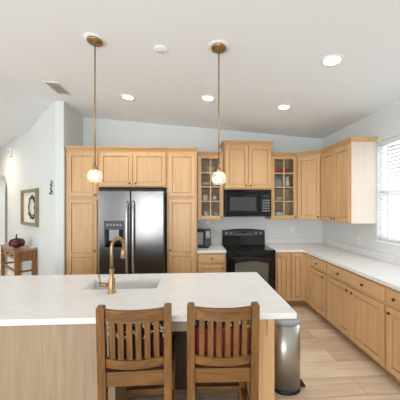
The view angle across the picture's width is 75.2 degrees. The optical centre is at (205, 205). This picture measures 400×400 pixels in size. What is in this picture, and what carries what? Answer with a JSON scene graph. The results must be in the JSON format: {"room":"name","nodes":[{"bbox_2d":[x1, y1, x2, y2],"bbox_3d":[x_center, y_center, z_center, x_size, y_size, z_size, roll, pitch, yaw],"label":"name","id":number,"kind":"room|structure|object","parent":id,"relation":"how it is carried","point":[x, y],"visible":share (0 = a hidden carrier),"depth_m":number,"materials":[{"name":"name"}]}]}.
{"room":"kitchen","nodes":[
{"label":"kitchen","id":0,"kind":"room"},
{"bbox_2d":[5,182,7,255],"bbox_3d":[-5.186,0.005,8.378,5.600,3.200,0.120,0,0,-3],"label":"wall","id":1,"kind":"structure","parent":0,"point":[6,193],"depth_m":8.25,"materials":[{"name":"grey paint"}]},
{"bbox_2d":[0,102,54,275],"bbox_3d":[-4.118,-0.045,5.620,5.200,3.300,0.120,0,0,42],"label":"wall","id":2,"kind":"structure","parent":0,"point":[31,165],"depth_m":4.54,"materials":[{"name":"white paint"}]},
{"bbox_2d":[8,148,12,156],"bbox_3d":[-4.205,-1.140,5.583,0.180,0.170,0.051,0,0,42],"label":"door chime","id":3,"kind":"object","parent":2,"relation":"attached to","point":[10,150],"visible":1,"depth_m":5.53,"materials":[{"name":"white plastic"}]},
{"bbox_2d":[20,188,38,226],"bbox_3d":[-3.178,0.035,4.669,0.950,0.650,0.047,0,0,42],"label":"picture frame","id":4,"kind":"object","parent":2,"relation":"attached to","point":[29,198],"visible":1,"depth_m":4.64,"materials":[{"name":"brown wood"}]},
{"bbox_2d":[55,101,82,274],"bbox_3d":[-2.175,-0.045,4.215,0.127,3.300,0.794,0,0,-3],"label":"wall","id":5,"kind":"structure","parent":0,"point":[68,123],"depth_m":3.82,"materials":[{"name":"white paint"}]},
{"bbox_2d":[0,0,399,148],"bbox_3d":[-2.629,-1.437,2.655,10.053,0.466,12.800,0,0,-3],"label":"ceiling","id":6,"kind":"structure","parent":0,"point":[275,53],"depth_m":2.52,"materials":[{"name":"white paint"}]},
{"bbox_2d":[41,81,72,95],"bbox_3d":[-1.915,-1.517,3.366,0.220,0.024,0.380,0,0,-3],"label":"ceiling vent","id":7,"kind":"object","parent":6,"relation":"in","point":[57,87],"visible":1,"depth_m":3.34,"materials":[{"name":"white plastic"}]},
{"bbox_2d":[83,33,106,178],"bbox_3d":[-0.974,-0.832,2.282,0.196,1.262,0.196,0,0,-3],"label":"pendant light","id":8,"kind":"object","parent":6,"relation":"hanging from","point":[93,39],"visible":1,"depth_m":2.28,"materials":[{"name":"gold metal"}]},
{"bbox_2d":[120,94,135,99],"bbox_3d":[-1.042,-1.452,3.481,0.198,0.022,0.199,0,0,2],"label":"recessed light","id":9,"kind":"object","parent":6,"relation":"in","point":[124,96],"visible":1,"depth_m":3.46,"materials":[{"name":"white plastic"}]},
{"bbox_2d":[154,45,167,53],"bbox_3d":[-0.403,-1.406,2.343,0.119,0.022,0.119,0,0,3],"label":"smoke detector","id":10,"kind":"object","parent":6,"relation":"attached to","point":[161,49],"visible":1,"depth_m":2.33,"materials":[{"name":"white paint"}]},
{"bbox_2d":[200,95,215,101],"bbox_3d":[0.030,-1.373,3.323,0.198,0.022,0.199,0,0,-9],"label":"recessed light","id":11,"kind":"object","parent":6,"relation":"in","point":[208,98],"visible":1,"depth_m":3.31,"materials":[{"name":"white plastic"}]},
{"bbox_2d":[208,40,229,180],"bbox_3d":[0.114,-0.781,2.250,0.196,1.202,0.196,0,0,-3],"label":"pendant light","id":12,"kind":"object","parent":6,"relation":"hanging from","point":[218,47],"visible":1,"depth_m":2.24,"materials":[{"name":"gold metal"}]},
{"bbox_2d":[276,104,291,109],"bbox_3d":[1.035,-1.298,3.429,0.198,0.022,0.199,0,0,2],"label":"recessed light","id":13,"kind":"object","parent":6,"relation":"in","point":[281,106],"visible":1,"depth_m":3.41,"materials":[{"name":"white plastic"}]},
{"bbox_2d":[320,54,344,66],"bbox_3d":[1.132,-1.296,2.321,0.198,0.022,0.199,0,0,2],"label":"recessed light","id":14,"kind":"object","parent":6,"relation":"in","point":[330,60],"visible":1,"depth_m":2.31,"materials":[{"name":"white plastic"}]},
{"bbox_2d":[0,256,399,399],"bbox_3d":[-2.629,1.655,2.655,10.053,0.100,12.800,0,0,-3],"label":"floor","id":15,"kind":"structure","parent":0,"point":[332,367],"depth_m":2.49,"materials":[{"name":"brown wood"}]},
{"bbox_2d":[0,244,36,275],"bbox_3d":[-3.364,1.170,4.633,1.080,0.870,0.320,0,0,42],"label":"console table","id":16,"kind":"object","parent":15,"relation":"on","point":[23,253],"visible":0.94,"depth_m":4.37,"materials":[{"name":"brown wood"}]},
{"bbox_2d":[8,234,24,247],"bbox_3d":[-3.265,0.609,4.492,0.226,0.250,0.239,0,0,42],"label":"gourd","id":17,"kind":"object","parent":16,"relation":"on","point":[16,242],"visible":1,"depth_m":4.43,"materials":[{"name":"red ceramic"}]},
{"bbox_2d":[65,146,105,274],"bbox_3d":[-1.859,0.362,4.169,0.478,2.486,0.673,0,0,-3],"label":"pantry cabinet","id":18,"kind":"object","parent":15,"relation":"on","point":[82,191],"visible":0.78,"depth_m":3.86,"materials":[{"name":"brown wood"}]},
{"bbox_2d":[99,189,166,273],"bbox_3d":[-1.099,0.682,4.114,0.950,1.846,0.820,0,0,-3],"label":"refrigerator","id":19,"kind":"object","parent":15,"relation":"on","point":[138,216],"visible":0.52,"depth_m":3.78,"materials":[{"name":"grey metal"}]},
{"bbox_2d":[96,303,175,399],"bbox_3d":[-0.419,1.083,1.694,0.426,1.045,0.540,0,0,-4],"label":"counter chair","id":20,"kind":"object","parent":15,"relation":"on","point":[139,371],"visible":0.88,"depth_m":1.46,"materials":[{"name":"brown wood"}]},
{"bbox_2d":[108,320,163,369],"bbox_3d":[-0.407,0.831,1.546,0.330,0.326,0.080,0,0,-4],"label":"cushion","id":21,"kind":"object","parent":20,"relation":"on","point":[161,323],"visible":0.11,"depth_m":1.51,"materials":[{"name":"black fabric"}]},
{"bbox_2d":[0,319,273,399],"bbox_3d":[-1.171,1.167,2.055,3.195,0.875,0.962,0,0,-3],"label":"kitchen island","id":22,"kind":"object","parent":15,"relation":"on","point":[38,362],"visible":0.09,"depth_m":1.62,"materials":[{"name":"brown wood"}]},
{"bbox_2d":[0,272,296,325],"bbox_3d":[-1.155,0.710,2.087,3.431,0.038,1.024,0,0,-3],"label":"island countertop","id":23,"kind":"structure","parent":22,"relation":"on","point":[26,299],"depth_m":1.97,"materials":[{"name":"white stone"}]},
{"bbox_2d":[98,236,125,293],"bbox_3d":[-0.741,0.471,2.081,0.215,0.440,0.092,0,0,-33],"label":"faucet","id":24,"kind":"object","parent":23,"relation":"on","point":[111,282],"visible":1,"depth_m":2.05,"materials":[{"name":"gold metal"}]},
{"bbox_2d":[87,281,158,289],"bbox_3d":[-0.725,0.837,2.312,0.647,0.216,0.362,0,0,-3],"label":"sink","id":25,"kind":"object","parent":23,"relation":"in","point":[152,284],"visible":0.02,"depth_m":2.48,"materials":[{"name":"white"}]},
{"bbox_2d":[167,147,196,272],"bbox_3d":[-0.380,0.362,4.254,0.456,2.486,0.673,0,0,-3],"label":"pantry cabinet","id":26,"kind":"object","parent":15,"relation":"on","point":[181,161],"visible":0.89,"depth_m":3.95,"materials":[{"name":"brown wood"}]},
{"bbox_2d":[197,253,225,272],"bbox_3d":[0.077,1.167,4.289,0.449,0.875,0.656,0,0,-3],"label":"base cabinet","id":27,"kind":"object","parent":15,"relation":"on","point":[206,262],"visible":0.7,"depth_m":3.99,"materials":[{"name":"brown wood"}]},
{"bbox_2d":[197,239,225,252],"bbox_3d":[0.077,0.661,4.299,0.449,0.135,0.637,0,0,-3],"label":"countertop","id":28,"kind":"structure","parent":27,"relation":"on","point":[216,246],"depth_m":4.17,"materials":[{"name":"white stone"}]},
{"bbox_2d":[197,228,210,247],"bbox_3d":[-0.033,0.538,4.289,0.210,0.305,0.190,0,0,-10],"label":"coffee maker","id":29,"kind":"object","parent":28,"relation":"on","point":[206,232],"visible":0.98,"depth_m":4.21,"materials":[{"name":"black plastic"}]},
{"bbox_2d":[187,301,259,399],"bbox_3d":[0.094,1.083,1.723,0.426,1.045,0.540,0,0,-2],"label":"counter chair","id":30,"kind":"object","parent":15,"relation":"on","point":[218,368],"visible":0.89,"depth_m":1.49,"materials":[{"name":"brown wood"}]},
{"bbox_2d":[195,319,248,365],"bbox_3d":[0.098,0.831,1.575,0.330,0.326,0.080,0,0,-2],"label":"cushion","id":31,"kind":"object","parent":30,"relation":"on","point":[196,321],"visible":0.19,"depth_m":1.54,"materials":[{"name":"red fabric"}]},
{"bbox_2d":[222,229,275,289],"bbox_3d":[0.690,1.008,4.287,0.759,1.193,0.719,0,0,-3],"label":"range","id":32,"kind":"object","parent":15,"relation":"on","point":[246,249],"visible":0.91,"depth_m":4.00,"materials":[{"name":"black metal"}]},
{"bbox_2d":[222,244,275,251],"bbox_3d":[0.688,0.697,4.319,0.759,0.016,0.655,0,0,-3],"label":"cooktop","id":33,"kind":"object","parent":32,"relation":"in","point":[229,247],"depth_m":4.17,"materials":[{"name":"black glass"}]},
{"bbox_2d":[274,315,305,395],"bbox_3d":[0.724,1.293,2.295,0.293,0.624,0.216,0,0,-3],"label":"trash can","id":34,"kind":"object","parent":15,"relation":"on","point":[287,381],"visible":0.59,"depth_m":2.20,"materials":[{"name":"silver metal"}]},
{"bbox_2d":[275,252,315,311],"bbox_3d":[1.619,1.167,4.287,1.077,0.875,0.835,0,0,-3],"label":"base cabinet","id":35,"kind":"object","parent":15,"relation":"on","point":[292,268],"visible":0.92,"depth_m":4.06,"materials":[{"name":"brown wood"}]},
{"bbox_2d":[310,256,332,326],"bbox_3d":[1.866,1.167,3.653,0.656,0.875,0.452,0,0,-3],"label":"base cabinet","id":36,"kind":"object","parent":15,"relation":"on","point":[318,271],"visible":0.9,"depth_m":3.62,"materials":[{"name":"brown wood"}]},
{"bbox_2d":[326,262,394,379],"bbox_3d":[1.908,1.167,2.907,0.656,0.875,1.036,0,0,-3],"label":"base cabinet","id":37,"kind":"object","parent":15,"relation":"on","point":[356,304],"visible":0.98,"depth_m":2.75,"materials":[{"name":"brown wood"}]},
{"bbox_2d":[386,286,399,384],"bbox_3d":[1.958,1.167,2.038,0.656,0.875,0.700,0,0,-3],"label":"base cabinet","id":38,"kind":"object","parent":15,"relation":"on","point":[393,296],"visible":0.98,"depth_m":2.28,"materials":[{"name":"brown wood"}]},
{"bbox_2d":[265,238,399,290],"bbox_3d":[1.682,0.661,3.191,1.078,0.135,3.033,0,0,-3],"label":"countertop","id":39,"kind":"structure","parent":38,"relation":"on","point":[382,268],"depth_m":3.45,"materials":[{"name":"white stone"}]},
{"bbox_2d":[83,117,322,238],"bbox_3d":[0.076,-0.045,4.681,4.421,3.300,0.120,0,0,-3],"label":"wall","id":40,"kind":"structure","parent":0,"point":[108,132],"depth_m":4.62,"materials":[{"name":"white paint"}]},
{"bbox_2d":[98,146,166,189],"bbox_3d":[-1.115,-0.579,4.212,1.010,0.604,0.673,0,0,-3],"label":"upper cabinet","id":41,"kind":"object","parent":40,"relation":"attached to","point":[120,167],"visible":0.93,"depth_m":3.90,"materials":[{"name":"brown wood"}]},
{"bbox_2d":[197,239,221,244],"bbox_3d":[0.059,0.642,4.607,0.449,0.097,0.019,0,0,-3],"label":"backsplash","id":42,"kind":"structure","parent":40,"relation":"attached to","point":[199,241],"depth_m":4.60,"materials":[{"name":"white stone"}]},
{"bbox_2d":[197,152,223,219],"bbox_3d":[0.071,-0.324,4.429,0.437,1.114,0.375,0,0,-3],"label":"upper cabinet","id":43,"kind":"object","parent":40,"relation":"attached to","point":[204,159],"visible":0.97,"depth_m":4.29,"materials":[{"name":"brown wood"}]},
{"bbox_2d":[201,182,209,185],"bbox_3d":[0.002,-0.354,4.447,0.170,0.085,0.170,0,0,-3],"label":"bowl","id":44,"kind":"object","parent":43,"relation":"on","point":[202,183],"visible":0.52,"depth_m":4.39,"materials":[{"name":"white ceramic"}]},
{"bbox_2d":[202,195,209,200],"bbox_3d":[-0.003,-0.131,4.435,0.104,0.110,0.130,0,0,-26],"label":"mug","id":45,"kind":"object","parent":43,"relation":"on","point":[204,197],"visible":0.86,"depth_m":4.40,"materials":[{"name":"white ceramic"}]},
{"bbox_2d":[203,211,209,215],"bbox_3d":[0.012,0.157,4.459,0.096,0.120,0.121,0,0,26],"label":"mug","id":46,"kind":"object","parent":43,"relation":"in","point":[205,213],"visible":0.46,"depth_m":4.41,"materials":[{"name":"white ceramic"}]},
{"bbox_2d":[206,166,214,171],"bbox_3d":[0.086,-0.605,4.452,0.150,0.115,0.150,0,0,-3],"label":"bowl","id":47,"kind":"object","parent":43,"relation":"on","point":[207,167],"visible":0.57,"depth_m":4.40,"materials":[{"name":"yellow ceramic"}]},
{"bbox_2d":[201,173,219,175],"bbox_3d":[0.069,-0.539,4.463,0.405,0.016,0.284,0,0,-3],"label":"shelf","id":48,"kind":"object","parent":43,"relation":"attached to","point":[202,174],"depth_m":4.44,"materials":[{"name":"brown wood"}]},
{"bbox_2d":[211,194,217,200],"bbox_3d":[0.151,-0.136,4.456,0.120,0.120,0.120,0,0,-3],"label":"bowl","id":49,"kind":"object","parent":43,"relation":"on","point":[214,197],"visible":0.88,"depth_m":4.42,"materials":[{"name":"white ceramic"}]},
{"bbox_2d":[211,180,218,185],"bbox_3d":[0.161,-0.372,4.456,0.130,0.120,0.130,0,0,-3],"label":"bowl","id":50,"kind":"object","parent":43,"relation":"on","point":[214,182],"visible":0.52,"depth_m":4.41,"materials":[{"name":"white ceramic"}]},
{"bbox_2d":[219,140,274,189],"bbox_3d":[0.684,-0.657,4.425,0.866,0.788,0.453,0,0,-3],"label":"upper cabinet","id":51,"kind":"object","parent":40,"relation":"attached to","point":[247,164],"visible":0.95,"depth_m":4.23,"materials":[{"name":"brown wood"}]},
{"bbox_2d":[224,190,270,216],"bbox_3d":[0.685,-0.038,4.397,0.757,0.442,0.478,0,0,-3],"label":"microwave","id":52,"kind":"object","parent":51,"relation":"attached to","point":[237,203],"visible":0.97,"depth_m":4.21,"materials":[{"name":"black plastic"}]},
{"bbox_2d":[265,152,296,218],"bbox_3d":[1.302,-0.324,4.499,0.457,1.114,0.375,0,0,-3],"label":"upper cabinet","id":53,"kind":"object","parent":40,"relation":"attached to","point":[288,205],"visible":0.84,"depth_m":4.35,"materials":[{"name":"brown wood"}]},
{"bbox_2d":[275,178,281,186],"bbox_3d":[1.250,-0.403,4.565,0.184,0.181,0.050,0,0,-3],"label":"plate","id":54,"kind":"object","parent":53,"relation":"on","point":[278,182],"visible":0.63,"depth_m":4.57,"materials":[{"name":"white ceramic"}]},
{"bbox_2d":[275,197,282,200],"bbox_3d":[1.273,-0.111,4.510,0.200,0.070,0.200,0,0,-3],"label":"bowl","id":55,"kind":"object","parent":53,"relation":"on","point":[276,198],"visible":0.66,"depth_m":4.44,"materials":[{"name":"beige ceramic"}]},
{"bbox_2d":[275,174,292,175],"bbox_3d":[1.300,-0.539,4.533,0.425,0.016,0.284,0,0,-3],"label":"shelf","id":56,"kind":"object","parent":53,"relation":"attached to","point":[275,174],"depth_m":4.48,"materials":[{"name":"brown wood"}]},
{"bbox_2d":[285,177,289,186],"bbox_3d":[1.419,-0.405,4.508,0.084,0.185,0.084,0,0,-3],"label":"vase","id":57,"kind":"object","parent":53,"relation":"on","point":[287,184],"visible":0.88,"depth_m":4.48,"materials":[{"name":"white ceramic"}]},
{"bbox_2d":[265,238,321,243],"bbox_3d":[1.586,0.642,4.694,1.058,0.097,0.019,0,0,-3],"label":"backsplash","id":58,"kind":"structure","parent":40,"relation":"attached to","point":[268,240],"depth_m":4.69,"materials":[{"name":"white stone"}]},
{"bbox_2d":[297,150,321,219],"bbox_3d":[1.831,-0.324,4.396,0.641,1.114,0.640,0,0,-3],"label":"upper cabinet","id":59,"kind":"object","parent":40,"relation":"attached to","point":[308,162],"visible":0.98,"depth_m":4.22,"materials":[{"name":"brown wood"}]},
{"bbox_2d":[323,100,399,256],"bbox_3d":[2.445,0.105,0.645,0.150,3.000,8.209,0,0,-3],"label":"wall","id":60,"kind":"structure","parent":0,"point":[384,124],"depth_m":3.44,"materials":[{"name":"white paint"}]},
{"bbox_2d":[320,136,377,223],"bbox_3d":[2.004,-0.324,3.714,0.375,1.114,0.802,0,0,-3],"label":"upper cabinet","id":61,"kind":"object","parent":60,"relation":"attached to","point":[348,165],"visible":1,"depth_m":3.38,"materials":[{"name":"brown wood"}]},
{"bbox_2d":[357,235,360,243],"bbox_3d":[2.190,0.485,3.711,0.009,0.116,0.072,0,0,-3],"label":"outlet","id":62,"kind":"object","parent":60,"relation":"attached to","point":[358,236],"visible":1,"depth_m":3.70,"materials":[{"name":"white plastic"}]},
{"bbox_2d":[322,238,399,265],"bbox_3d":[2.211,0.642,3.221,0.019,0.097,3.033,0,0,-3],"label":"backsplash","id":63,"kind":"structure","parent":60,"relation":"attached to","point":[384,257],"depth_m":3.54,"materials":[{"name":"white stone"}]},
{"bbox_2d":[375,144,399,245],"bbox_3d":[2.311,-0.176,2.623,0.143,1.288,1.515,0,0,-3],"label":"window","id":64,"kind":"structure","parent":60,"relation":"in","point":[380,241],"depth_m":3.21,"materials":[{"name":"white"}]},
{"bbox_2d":[379,135,399,242],"bbox_3d":[2.292,-0.190,2.622,0.060,1.252,1.435,0,0,-3],"label":"window blind","id":65,"kind":"object","parent":64,"relation":"attached to","point":[390,223],"visible":1,"depth_m":3.17,"materials":[{"name":"white plastic"}]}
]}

